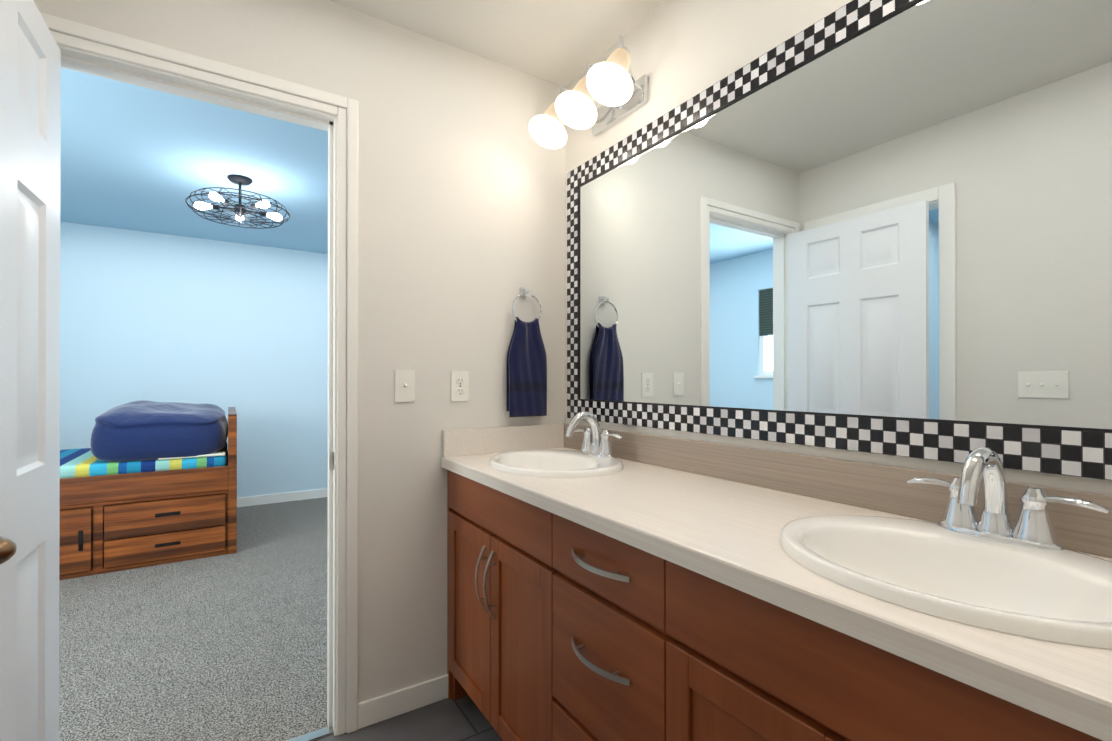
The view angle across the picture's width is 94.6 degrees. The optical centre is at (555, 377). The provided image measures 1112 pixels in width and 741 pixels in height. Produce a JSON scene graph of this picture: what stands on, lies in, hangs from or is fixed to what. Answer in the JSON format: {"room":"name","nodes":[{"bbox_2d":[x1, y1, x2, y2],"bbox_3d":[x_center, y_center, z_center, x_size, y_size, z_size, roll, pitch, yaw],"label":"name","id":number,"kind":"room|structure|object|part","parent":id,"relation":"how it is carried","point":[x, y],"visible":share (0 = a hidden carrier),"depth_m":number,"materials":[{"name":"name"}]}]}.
{"room":"bathroom","nodes":[
{"label":"bathroom","id":0,"kind":"room"},
{"bbox_2d":[59,497,327,740],"bbox_3d":[-2.086,1.227,3.163,4.180,0.064,3.835,0,0,-33],"label":"floor","id":1,"kind":"structure","parent":0,"point":[229,647],"depth_m":2.31,"materials":[{"name":"grey carpet"}]},
{"bbox_2d":[59,400,236,579],"bbox_3d":[-3.306,0.650,3.410,2.000,1.100,1.095,0,0,-33],"label":"bed","id":2,"kind":"object","parent":1,"relation":"on","point":[144,483],"visible":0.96,"depth_m":3.27,"materials":[{"name":"brown wood"}]},
{"bbox_3d":[-3.314,0.574,3.423,1.890,0.083,1.045,0,0,-33],"label":"mattress","id":3,"kind":"part","parent":2,"relation":"part of","materials":[{"name":"multicoloured fabric"}]},
{"bbox_2d":[90,400,227,461],"bbox_3d":[-2.808,0.360,3.703,0.754,0.374,0.994,0,0,-33],"label":"comforter","id":4,"kind":"object","parent":2,"relation":"on","point":[143,430],"depth_m":3.34,"materials":[{"name":"blue fabric"}]},
{"bbox_2d":[60,221,327,497],"bbox_3d":[-3.088,-0.021,4.733,3.950,2.450,0.115,0,0,-33],"label":"wall","id":5,"kind":"structure","parent":0,"point":[241,328],"depth_m":4.63,"materials":[{"name":"blue paint"}]},
{"bbox_2d":[237,488,327,506],"bbox_3d":[-3.054,1.159,4.676,3.950,0.090,0.012,0,0,-33],"label":"baseboard","id":6,"kind":"structure","parent":5,"relation":"attached to","point":[277,498],"depth_m":4.93,"materials":[{"name":"white wood"}]},
{"bbox_2d":[33,0,564,702],"bbox_3d":[-0.349,-0.029,2.034,2.474,2.450,0.115,0,0,-33],"label":"wall","id":7,"kind":"structure","parent":0,"point":[461,206],"depth_m":1.86,"materials":[{"name":"white paint"}]},
{"bbox_2d":[61,55,332,128],"bbox_3d":[-1.071,-0.864,1.571,0.718,0.011,0.034,0,0,-33],"label":"trim","id":8,"kind":"structure","parent":7,"relation":"attached to","point":[138,78],"depth_m":1.54,"materials":[{"name":"white wood"}]},
{"bbox_2d":[40,12,357,735],"bbox_3d":[-1.054,0.127,1.574,0.826,2.137,0.132,0,0,-33],"label":"door frame","id":9,"kind":"structure","parent":7,"relation":"attached to","point":[352,467],"depth_m":1.72,"materials":[{"name":"white wood"}]},
{"bbox_2d":[286,727,333,740],"bbox_3d":[-1.058,1.192,1.545,0.718,0.007,0.038,0,0,-33],"label":"trim","id":10,"kind":"structure","parent":7,"relation":"attached to","point":[319,733],"depth_m":1.70,"materials":[{"name":"white wood"}]},
{"bbox_2d":[327,122,332,727],"bbox_3d":[-0.774,0.163,1.759,0.011,2.065,0.034,0,0,-33],"label":"trim","id":11,"kind":"structure","parent":7,"relation":"attached to","point":[330,450],"depth_m":1.75,"materials":[{"name":"white wood"}]},
{"bbox_2d":[332,451,333,469],"bbox_3d":[-0.751,0.281,1.731,0.002,0.060,0.028,0,0,-33],"label":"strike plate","id":12,"kind":"structure","parent":7,"relation":"attached to","point":[332,460],"depth_m":1.73,"materials":[{"name":"silver metal"}]},
{"bbox_2d":[358,674,447,728],"bbox_3d":[-0.533,1.153,1.838,0.339,0.085,0.012,0,0,-33],"label":"baseboard","id":13,"kind":"structure","parent":7,"relation":"attached to","point":[394,703],"depth_m":1.82,"materials":[{"name":"white wood"}]},
{"bbox_2d":[395,370,414,401],"bbox_3d":[-0.538,0.031,1.833,0.070,0.114,0.017,0,0,-33],"label":"light switch","id":14,"kind":"object","parent":7,"relation":"attached to","point":[404,385],"visible":1,"depth_m":1.83,"materials":[{"name":"white plastic"}]},
{"bbox_2d":[451,371,468,400],"bbox_3d":[-0.364,0.033,1.949,0.070,0.115,0.008,0,0,-33],"label":"outlet","id":15,"kind":"object","parent":7,"relation":"attached to","point":[459,385],"visible":1,"depth_m":1.95,"materials":[{"name":"white plastic"}]},
{"bbox_2d":[441,423,564,458],"bbox_3d":[-0.195,0.246,2.049,0.531,0.100,0.019,0,0,-33],"label":"backsplash","id":16,"kind":"structure","parent":7,"relation":"attached to","point":[456,443],"depth_m":2.02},
{"bbox_2d":[506,287,546,416],"bbox_3d":[-0.122,-0.104,2.077,0.171,0.522,0.054,0,0,-33],"label":"towel ring","id":17,"kind":"object","parent":7,"relation":"attached to","point":[526,377],"visible":0.96,"depth_m":2.05,"materials":[{"name":"blue fabric"}]},
{"bbox_2d":[60,0,665,253],"bbox_3d":[-1.409,-1.303,2.110,4.180,0.100,6.350,0,0,-33],"label":"ceiling","id":18,"kind":"structure","parent":0,"point":[137,158],"depth_m":2.67,"materials":[{"name":"blue paint"}]},
{"bbox_2d":[185,174,289,228],"bbox_3d":[-1.985,-1.122,3.225,0.558,0.255,0.558,0,0,-33],"label":"ceiling light","id":19,"kind":"object","parent":18,"relation":"attached to","point":[239,210],"visible":1,"depth_m":3.18,"materials":[{"name":"grey metal"}]},
{"bbox_2d":[314,696,502,740],"bbox_3d":[-0.031,1.223,0.709,1.968,0.060,2.515,0,0,-33],"label":"floor","id":20,"kind":"structure","parent":0,"point":[460,719],"depth_m":1.75,"materials":[{"name":"grey tile"}]},
{"bbox_2d":[441,463,1111,740],"bbox_3d":[0.303,0.763,1.269,0.570,0.862,1.868,0,0,-33],"label":"bathroom vanity","id":21,"kind":"object","parent":20,"relation":"on","point":[603,584],"depth_m":1.02,"materials":[{"name":"brown wood"}]},
{"bbox_3d":[-0.295,0.788,1.759,0.019,0.585,0.360,0,0,-33],"label":"door","id":22,"kind":"part","parent":21,"relation":"part of","materials":[{"name":"brown wood"}]},
{"bbox_3d":[-0.237,0.635,1.617,0.036,0.207,0.012,0,0,-33],"label":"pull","id":23,"kind":"part","parent":21,"relation":"part of","materials":[{"name":"silver metal"}]},
{"bbox_3d":[-0.204,0.635,1.566,0.036,0.207,0.012,0,0,-33],"label":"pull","id":24,"kind":"part","parent":21,"relation":"part of","materials":[{"name":"silver metal"}]},
{"bbox_3d":[-0.100,0.787,1.453,0.019,0.585,0.360,0,0,-33],"label":"door","id":25,"kind":"part","parent":21,"relation":"part of","materials":[{"name":"brown wood"}]},
{"bbox_3d":[0.105,0.948,1.133,0.019,0.262,0.394,0,0,-33],"label":"drawer","id":26,"kind":"part","parent":21,"relation":"part of","materials":[{"name":"brown wood"}]},
{"bbox_3d":[0.082,0.619,1.119,0.036,0.012,0.207,0,0,-33],"label":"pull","id":27,"kind":"part","parent":21,"relation":"part of","materials":[{"name":"silver metal"}]},
{"bbox_3d":[0.082,0.410,1.120,0.036,0.012,0.207,0,0,-33],"label":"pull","id":28,"kind":"part","parent":21,"relation":"part of","materials":[{"name":"silver metal"}]},
{"bbox_3d":[0.105,0.410,1.135,0.019,0.138,0.394,0,0,-33],"label":"drawer","id":29,"kind":"part","parent":21,"relation":"part of","materials":[{"name":"brown wood"}]},
{"bbox_3d":[0.105,0.649,1.134,0.019,0.306,0.394,0,0,-33],"label":"drawer","id":30,"kind":"part","parent":21,"relation":"part of","materials":[{"name":"brown wood"}]},
{"bbox_3d":[0.122,0.713,1.143,0.018,0.762,1.850,0,0,-33],"label":"frame","id":31,"kind":"part","parent":21,"relation":"part of","materials":[{"name":"brown wood"}]},
{"bbox_3d":[0.310,0.785,0.813,0.019,0.585,0.361,0,0,-33],"label":"door","id":32,"kind":"part","parent":21,"relation":"part of","materials":[{"name":"brown wood"}]},
{"bbox_2d":[449,447,1111,726],"bbox_3d":[0.313,0.313,1.269,0.554,0.038,1.880,0,0,-33],"label":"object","id":33,"kind":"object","parent":21,"relation":"on","point":[1034,616],"depth_m":0.79,"materials":[{"name":"white ceramic"}]},
{"bbox_2d":[489,449,623,477],"bbox_3d":[-0.003,0.354,1.746,0.430,0.158,0.510,0,0,-33],"label":"sink","id":34,"kind":"object","parent":33,"relation":"in","point":[531,463],"depth_m":1.79,"materials":[{"name":"white ceramic"}]},
{"bbox_2d":[565,411,621,456],"bbox_3d":[0.104,0.199,1.815,0.165,0.159,0.272,0,0,-33],"label":"faucet","id":35,"kind":"object","parent":33,"relation":"on","point":[595,443],"depth_m":1.82,"materials":[{"name":"silver metal"}]},
{"bbox_2d":[779,515,1111,648],"bbox_3d":[0.609,0.352,0.789,0.430,0.158,0.510,0,0,-33],"label":"sink","id":36,"kind":"object","parent":33,"relation":"in","point":[1010,590],"depth_m":0.81,"materials":[{"name":"white ceramic"}]},
{"bbox_2d":[907,447,1109,549],"bbox_3d":[0.716,0.196,0.858,0.165,0.159,0.272,0,0,-33],"label":"faucet","id":37,"kind":"object","parent":33,"relation":"on","point":[959,525],"depth_m":0.86,"materials":[{"name":"silver metal"}]},
{"bbox_2d":[565,0,851,423],"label":"wall","id":38,"kind":"structure","parent":0,"point":[681,50],"depth_m":1.62,"materials":[{"name":"white paint"}]},
{"bbox_2d":[529,34,647,148],"bbox_3d":[0.129,-1.004,1.815,0.279,0.234,0.524,0,0,-33],"label":"sconce","id":39,"kind":"object","parent":38,"relation":"attached to","point":[615,88],"visible":1,"depth_m":1.80,"materials":[{"name":"white glass"}]},
{"bbox_2d":[567,0,1111,480],"bbox_3d":[0.535,-0.350,1.429,0.010,1.040,1.794,0,0,-33],"label":"mirror","id":40,"kind":"object","parent":38,"relation":"attached to","point":[877,226],"visible":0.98,"depth_m":1.15,"materials":[{"name":"clear glass"}]},
{"bbox_3d":[0.070,-0.348,2.150,0.006,0.884,0.078,0,0,-33],"label":"frame","id":41,"kind":"part","parent":40,"relation":"part of","materials":[{"name":"tile"}]},
{"bbox_3d":[0.533,-0.831,1.429,0.006,0.078,1.794,0,0,-33],"label":"frame","id":42,"kind":"part","parent":40,"relation":"part of","materials":[{"name":"tile"}]},
{"bbox_3d":[0.533,0.131,1.426,0.006,0.078,1.794,0,0,-33],"label":"frame","id":43,"kind":"part","parent":40,"relation":"part of","materials":[{"name":"tile"}]},
{"bbox_2d":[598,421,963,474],"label":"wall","id":44,"kind":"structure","parent":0,"point":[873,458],"depth_m":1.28,"materials":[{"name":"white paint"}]},
{"bbox_2d":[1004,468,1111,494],"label":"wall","id":45,"kind":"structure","parent":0,"point":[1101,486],"depth_m":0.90,"materials":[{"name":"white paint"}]},
{"bbox_3d":[-1.472,-0.031,1.316,0.191,2.450,0.115,0,0,-33],"label":"wall","id":46,"kind":"structure","parent":0,"visible":0},
{"bbox_2d":[0,0,60,740],"bbox_3d":[-1.127,0.163,1.032,0.217,2.038,0.720,0,0,-32],"label":"door","id":47,"kind":"structure","parent":46,"relation":"in","point":[30,105],"depth_m":1.16,"materials":[{"name":"white wood"}]}
]}

